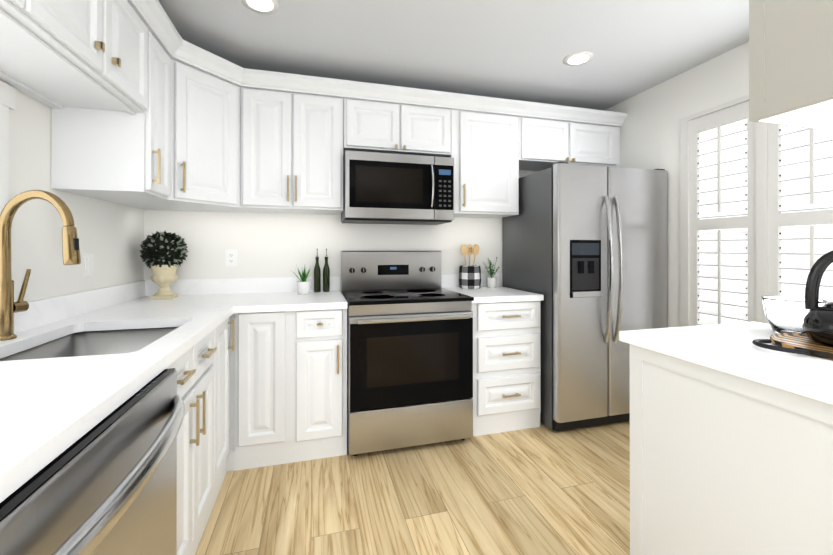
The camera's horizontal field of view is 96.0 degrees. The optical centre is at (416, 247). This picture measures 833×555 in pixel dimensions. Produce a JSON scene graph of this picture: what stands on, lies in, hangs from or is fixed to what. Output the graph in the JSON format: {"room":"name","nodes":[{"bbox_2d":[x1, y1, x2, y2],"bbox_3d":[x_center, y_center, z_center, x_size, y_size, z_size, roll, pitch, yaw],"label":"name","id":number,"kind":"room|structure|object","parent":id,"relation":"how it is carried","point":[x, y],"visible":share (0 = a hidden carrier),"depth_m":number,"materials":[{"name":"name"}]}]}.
{"room":"kitchen","nodes":[
{"label":"kitchen","id":0,"kind":"room"},
{"bbox_2d":[9,89,143,301],"bbox_3d":[-1.042,0.006,-0.519,0.120,2.440,6.200,0,0,-15],"label":"wall","id":1,"kind":"structure","parent":0,"point":[110,236],"depth_m":1.60,"materials":[{"name":"white paint"}]},
{"bbox_2d":[0,80,15,301],"bbox_3d":[-1.326,-0.195,0.778,0.021,0.790,1.250,0,0,-15],"label":"window","id":2,"kind":"structure","parent":1,"relation":"in","point":[7,97],"depth_m":1.34,"materials":[{"name":"white"}]},
{"bbox_2d":[0,0,39,23],"bbox_3d":[-1.090,-0.809,0.570,0.363,0.395,0.744,0,0,-15],"label":"upper cabinet","id":3,"kind":"object","parent":1,"relation":"attached to","point":[29,10],"depth_m":0.98,"materials":[{"name":"white paint"}]},
{"bbox_2d":[0,0,147,114],"bbox_3d":[-1.288,-0.807,1.289,0.363,0.395,0.748,0,0,-15],"label":"upper cabinet","id":4,"kind":"object","parent":1,"relation":"attached to","point":[60,54],"depth_m":1.34,"materials":[{"name":"white paint"}]},
{"bbox_2d":[84,254,93,276],"bbox_3d":[-1.635,0.088,1.875,0.008,0.116,0.072,0,0,-15],"label":"outlet","id":5,"kind":"object","parent":1,"relation":"attached to","point":[88,265],"visible":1,"depth_m":1.86,"materials":[{"name":"white plastic"}]},
{"bbox_2d":[51,31,170,199],"bbox_3d":[-1.411,-0.627,1.794,0.393,0.750,0.288,0,0,-15],"label":"upper cabinet","id":6,"kind":"object","parent":1,"relation":"attached to","point":[97,153],"visible":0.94,"depth_m":1.67,"materials":[{"name":"white paint"}]},
{"bbox_2d":[144,74,585,290],"bbox_3d":[-0.119,0.017,3.013,3.837,2.440,0.120,0,0,-15],"label":"wall","id":7,"kind":"structure","parent":0,"point":[272,245],"depth_m":2.74,"materials":[{"name":"white paint"}]},
{"bbox_2d":[90,58,247,211],"bbox_3d":[-1.413,-0.626,2.270,0.641,0.750,0.626,0,0,-15],"label":"upper cabinet","id":8,"kind":"object","parent":7,"relation":"attached to","point":[205,141],"visible":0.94,"depth_m":2.13,"materials":[{"name":"white paint"}]},
{"bbox_2d":[127,0,626,126],"bbox_3d":[0.584,-1.050,1.110,3.189,0.089,3.270,0,0,-15],"label":"crown molding","id":9,"kind":"structure","parent":8,"relation":"attached to","point":[154,18],"depth_m":2.45,"materials":[{"name":"white paint"}]},
{"bbox_2d":[226,250,236,265],"bbox_3d":[-1.295,0.072,2.622,0.072,0.116,0.009,0,0,-15],"label":"outlet","id":10,"kind":"object","parent":7,"relation":"attached to","point":[231,257],"visible":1,"depth_m":2.62,"materials":[{"name":"white plastic"}]},
{"bbox_2d":[241,88,342,213],"bbox_3d":[-0.831,-0.625,2.559,0.631,0.750,0.378,0,0,-15],"label":"upper cabinet","id":11,"kind":"object","parent":7,"relation":"attached to","point":[291,152],"visible":1,"depth_m":2.41,"materials":[{"name":"white paint"}]},
{"bbox_2d":[343,98,450,156],"bbox_3d":[-0.156,-0.835,2.748,0.762,0.329,0.372,0,0,-15],"label":"upper cabinet","id":12,"kind":"object","parent":7,"relation":"attached to","point":[378,127],"visible":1,"depth_m":2.59,"materials":[{"name":"white paint"}]},
{"bbox_2d":[341,150,453,224],"bbox_3d":[-0.143,-0.405,2.700,0.756,0.450,0.465,0,0,-15],"label":"microwave","id":13,"kind":"object","parent":12,"relation":"attached to","point":[385,188],"visible":1,"depth_m":2.53,"materials":[{"name":"silver metal"}]},
{"bbox_2d":[449,110,518,217],"bbox_3d":[0.479,-0.624,2.920,0.546,0.750,0.378,0,0,-15],"label":"upper cabinet","id":14,"kind":"object","parent":7,"relation":"attached to","point":[485,151],"visible":0.94,"depth_m":2.77,"materials":[{"name":"white paint"}]},
{"bbox_2d":[519,117,619,170],"bbox_3d":[1.197,-0.834,3.121,0.938,0.329,0.372,0,0,-15],"label":"upper cabinet","id":15,"kind":"object","parent":7,"relation":"attached to","point":[544,144],"visible":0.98,"depth_m":2.96,"materials":[{"name":"white paint"}]},
{"bbox_2d":[195,420,629,554],"bbox_3d":[0.700,1.253,0.036,3.837,0.050,6.350,0,0,-15],"label":"floor","id":16,"kind":"structure","parent":0,"point":[543,489],"depth_m":1.82,"materials":[{"name":"brown wood"}]},
{"bbox_2d":[0,368,184,554],"bbox_3d":[-0.895,0.793,0.649,0.745,0.873,0.812,0,0,-15],"label":"dishwasher","id":17,"kind":"object","parent":16,"relation":"on","point":[107,485],"visible":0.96,"depth_m":0.73,"materials":[{"name":"silver metal"}]},
{"bbox_2d":[166,318,234,554],"bbox_3d":[-1.184,0.795,1.507,0.677,0.875,0.985,0,0,-15],"label":"base cabinet","id":18,"kind":"object","parent":16,"relation":"on","point":[201,367],"visible":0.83,"depth_m":1.51,"materials":[{"name":"white paint"}]},
{"bbox_2d":[227,313,234,470],"bbox_3d":[-1.404,0.797,2.265,0.659,0.876,0.632,0,0,-15],"label":"base cabinet","id":19,"kind":"object","parent":16,"relation":"on","point":[231,455],"depth_m":2.08,"materials":[{"name":"white paint"}]},
{"bbox_2d":[0,278,251,502],"bbox_3d":[-0.996,0.283,0.841,0.690,0.143,3.599,0,0,-15],"label":"countertop","id":20,"kind":"structure","parent":19,"relation":"on","point":[51,409],"depth_m":1.03,"materials":[{"name":"stone"}]},
{"bbox_2d":[0,190,80,340],"bbox_3d":[-1.313,0.059,1.315,0.293,0.516,0.189,0,0,-15],"label":"pull-down faucet","id":21,"kind":"object","parent":20,"relation":"on","point":[9,307],"visible":1,"depth_m":1.28,"materials":[{"name":"gold metal"}]},
{"bbox_2d":[0,327,177,360],"bbox_3d":[-1.142,0.465,1.359,0.485,0.215,0.635,0,0,-15],"label":"undermount sink","id":22,"kind":"object","parent":20,"relation":"in","point":[89,343],"visible":0.06,"depth_m":1.60,"materials":[{"name":"silver metal"}]},
{"bbox_2d":[140,230,187,299],"bbox_3d":[-1.597,0.104,2.372,0.267,0.432,0.266,0,0,-15],"label":"potted plant","id":23,"kind":"object","parent":20,"relation":"on","point":[163,255],"visible":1,"depth_m":2.32,"materials":[{"name":"beige"}]},
{"bbox_2d":[112,279,227,287],"bbox_3d":[-1.402,0.287,2.259,0.420,0.143,0.649,0,0,-15],"label":"backsplash","id":24,"kind":"structure","parent":19,"relation":"on","point":[179,281],"depth_m":2.53,"materials":[{"name":"stone"}]},
{"bbox_2d":[240,276,347,312],"bbox_3d":[-0.773,0.287,2.433,0.586,0.143,0.649,0,0,-15],"label":"countertop","id":25,"kind":"structure","parent":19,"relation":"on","point":[256,294],"depth_m":2.46,"materials":[{"name":"stone"}]},
{"bbox_2d":[292,265,310,294],"bbox_3d":[-0.781,0.215,2.582,0.210,0.212,0.157,0,0,-15],"label":"potted plant","id":26,"kind":"object","parent":25,"relation":"on","point":[303,286],"visible":1,"depth_m":2.56,"materials":[{"name":"white"}]},
{"bbox_2d":[314,249,320,291],"bbox_3d":[-0.718,0.165,2.708,0.049,0.312,0.049,0,0,-15],"label":"oil bottle","id":27,"kind":"object","parent":25,"relation":"on","point":[317,279],"visible":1,"depth_m":2.69,"materials":[{"name":"green glass"}]},
{"bbox_2d":[323,249,329,291],"bbox_3d":[-0.656,0.165,2.728,0.049,0.312,0.049,0,0,-15],"label":"oil bottle","id":28,"kind":"object","parent":25,"relation":"on","point":[326,278],"visible":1,"depth_m":2.71,"materials":[{"name":"green glass"}]},
{"bbox_2d":[235,309,346,470],"bbox_3d":[-0.789,0.797,2.434,0.617,0.876,0.632,0,0,-15],"label":"base cabinet","id":29,"kind":"object","parent":16,"relation":"on","point":[287,386],"depth_m":2.14,"materials":[{"name":"white paint"}]},
{"bbox_2d":[341,251,473,455],"bbox_3d":[-0.096,0.629,2.550,0.773,1.212,0.722,0,0,-15],"label":"electric range","id":30,"kind":"object","parent":16,"relation":"on","point":[409,351],"visible":1,"depth_m":2.27,"materials":[{"name":"silver metal"}]},
{"bbox_2d":[471,301,540,435],"bbox_3d":[0.522,0.798,2.780,0.534,0.875,0.662,0,0,-15],"label":"base cabinet","id":31,"kind":"object","parent":16,"relation":"on","point":[506,366],"visible":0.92,"depth_m":2.50,"materials":[{"name":"white paint"}]},
{"bbox_2d":[441,273,543,302],"bbox_3d":[0.520,0.288,2.789,0.534,0.143,0.649,0,0,-15],"label":"countertop","id":32,"kind":"structure","parent":31,"relation":"on","point":[483,293],"depth_m":2.68,"materials":[{"name":"stone"}]},
{"bbox_2d":[459,244,480,288],"bbox_3d":[0.427,0.148,2.982,0.175,0.347,0.175,0,0,-15],"label":"utensil holder","id":33,"kind":"object","parent":32,"relation":"on","point":[469,276],"visible":1,"depth_m":2.92,"materials":[{"name":"multicoloured ceramic"}]},
{"bbox_2d":[483,257,498,287],"bbox_3d":[0.610,0.199,3.025,0.144,0.245,0.153,0,0,-15],"label":"potted plant","id":34,"kind":"object","parent":32,"relation":"on","point":[491,282],"visible":1,"depth_m":3.00,"materials":[{"name":"white"}]},
{"bbox_2d":[503,162,666,430],"bbox_3d":[1.271,0.338,2.875,0.908,1.797,0.824,0,0,-15],"label":"refrigerator","id":35,"kind":"object","parent":16,"relation":"on","point":[585,250],"visible":0.88,"depth_m":2.53,"materials":[{"name":"silver metal"}]},
{"bbox_2d":[630,344,832,554],"bbox_3d":[1.366,0.792,0.591,0.666,0.875,1.865,0,0,-15],"label":"base cabinet","id":36,"kind":"object","parent":16,"relation":"on","point":[722,463],"visible":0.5,"depth_m":1.09,"materials":[{"name":"white paint"}]},
{"bbox_2d":[619,321,832,404],"bbox_3d":[1.367,0.335,0.608,0.715,0.038,1.895,0,0,-15],"label":"countertop","id":37,"kind":"structure","parent":36,"relation":"on","point":[731,349],"depth_m":1.12,"materials":[{"name":"stone"}]},
{"bbox_2d":[752,333,832,359],"bbox_3d":[1.272,0.305,1.129,0.411,0.023,0.340,0,0,-15],"label":"serving tray","id":38,"kind":"object","parent":37,"relation":"on","point":[799,343],"visible":0.9,"depth_m":1.16,"materials":[{"name":"brown wood"}]},
{"bbox_2d":[761,296,826,333],"bbox_3d":[1.381,0.252,1.377,0.172,0.130,0.172,0,0,-15],"label":"glass bowl","id":39,"kind":"object","parent":38,"relation":"on","point":[785,314],"visible":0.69,"depth_m":1.34,"materials":[{"name":"white"}]},
{"bbox_2d":[802,250,832,345],"bbox_3d":[1.345,0.153,1.151,0.192,0.300,0.228,0,0,-15],"label":"kettle","id":40,"kind":"object","parent":38,"relation":"on","point":[817,325],"visible":1,"depth_m":1.20,"materials":[{"name":"black metal"}]},
{"bbox_2d":[158,0,748,109],"bbox_3d":[0.700,-1.242,0.043,3.837,0.060,6.350,0,0,-15],"label":"ceiling","id":41,"kind":"structure","parent":0,"point":[520,50],"depth_m":2.18,"materials":[{"name":"white paint"}]},
{"bbox_2d":[241,0,278,13],"bbox_3d":[-0.768,-1.203,1.842,0.176,0.007,0.176,0,0,-15],"label":"recessed light","id":42,"kind":"object","parent":41,"relation":"in","point":[265,6],"visible":1,"depth_m":1.86,"materials":[{"name":"white"}]},
{"bbox_2d":[563,51,592,65],"bbox_3d":[1.031,-1.202,2.390,0.176,0.007,0.176,0,0,-15],"label":"recessed light","id":43,"kind":"object","parent":41,"relation":"in","point":[579,58],"visible":1,"depth_m":2.38,"materials":[{"name":"white"}]},
{"bbox_2d":[749,0,832,130],"bbox_3d":[1.390,-0.773,0.389,0.629,0.872,1.455,0,0,-15],"label":"upper cabinet","id":44,"kind":"object","parent":41,"relation":"hanging from","point":[790,62],"visible":1,"depth_m":0.93,"materials":[{"name":"grey wood"}]},
{"bbox_2d":[594,41,748,327],"bbox_3d":[2.483,0.009,0.452,0.120,2.440,6.200,0,0,-15],"label":"wall","id":45,"kind":"structure","parent":0,"point":[650,133],"depth_m":2.65,"materials":[{"name":"white paint"}]},
{"bbox_2d":[680,95,832,326],"bbox_3d":[2.104,-0.040,1.697,0.078,1.703,1.873,0,0,-15],"label":"window shutters","id":46,"kind":"object","parent":45,"relation":"attached to","point":[764,220],"visible":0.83,"depth_m":2.21,"materials":[{"name":"white wood"}]},
{"label":"outside","id":47,"kind":"structure","parent":0,"visible":0},
{"bbox_2d":[699,119,832,317],"bbox_3d":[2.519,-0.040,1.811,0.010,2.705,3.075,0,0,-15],"label":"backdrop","id":48,"kind":"structure","parent":47,"point":[783,153],"depth_m":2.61,"materials":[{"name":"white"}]}
]}

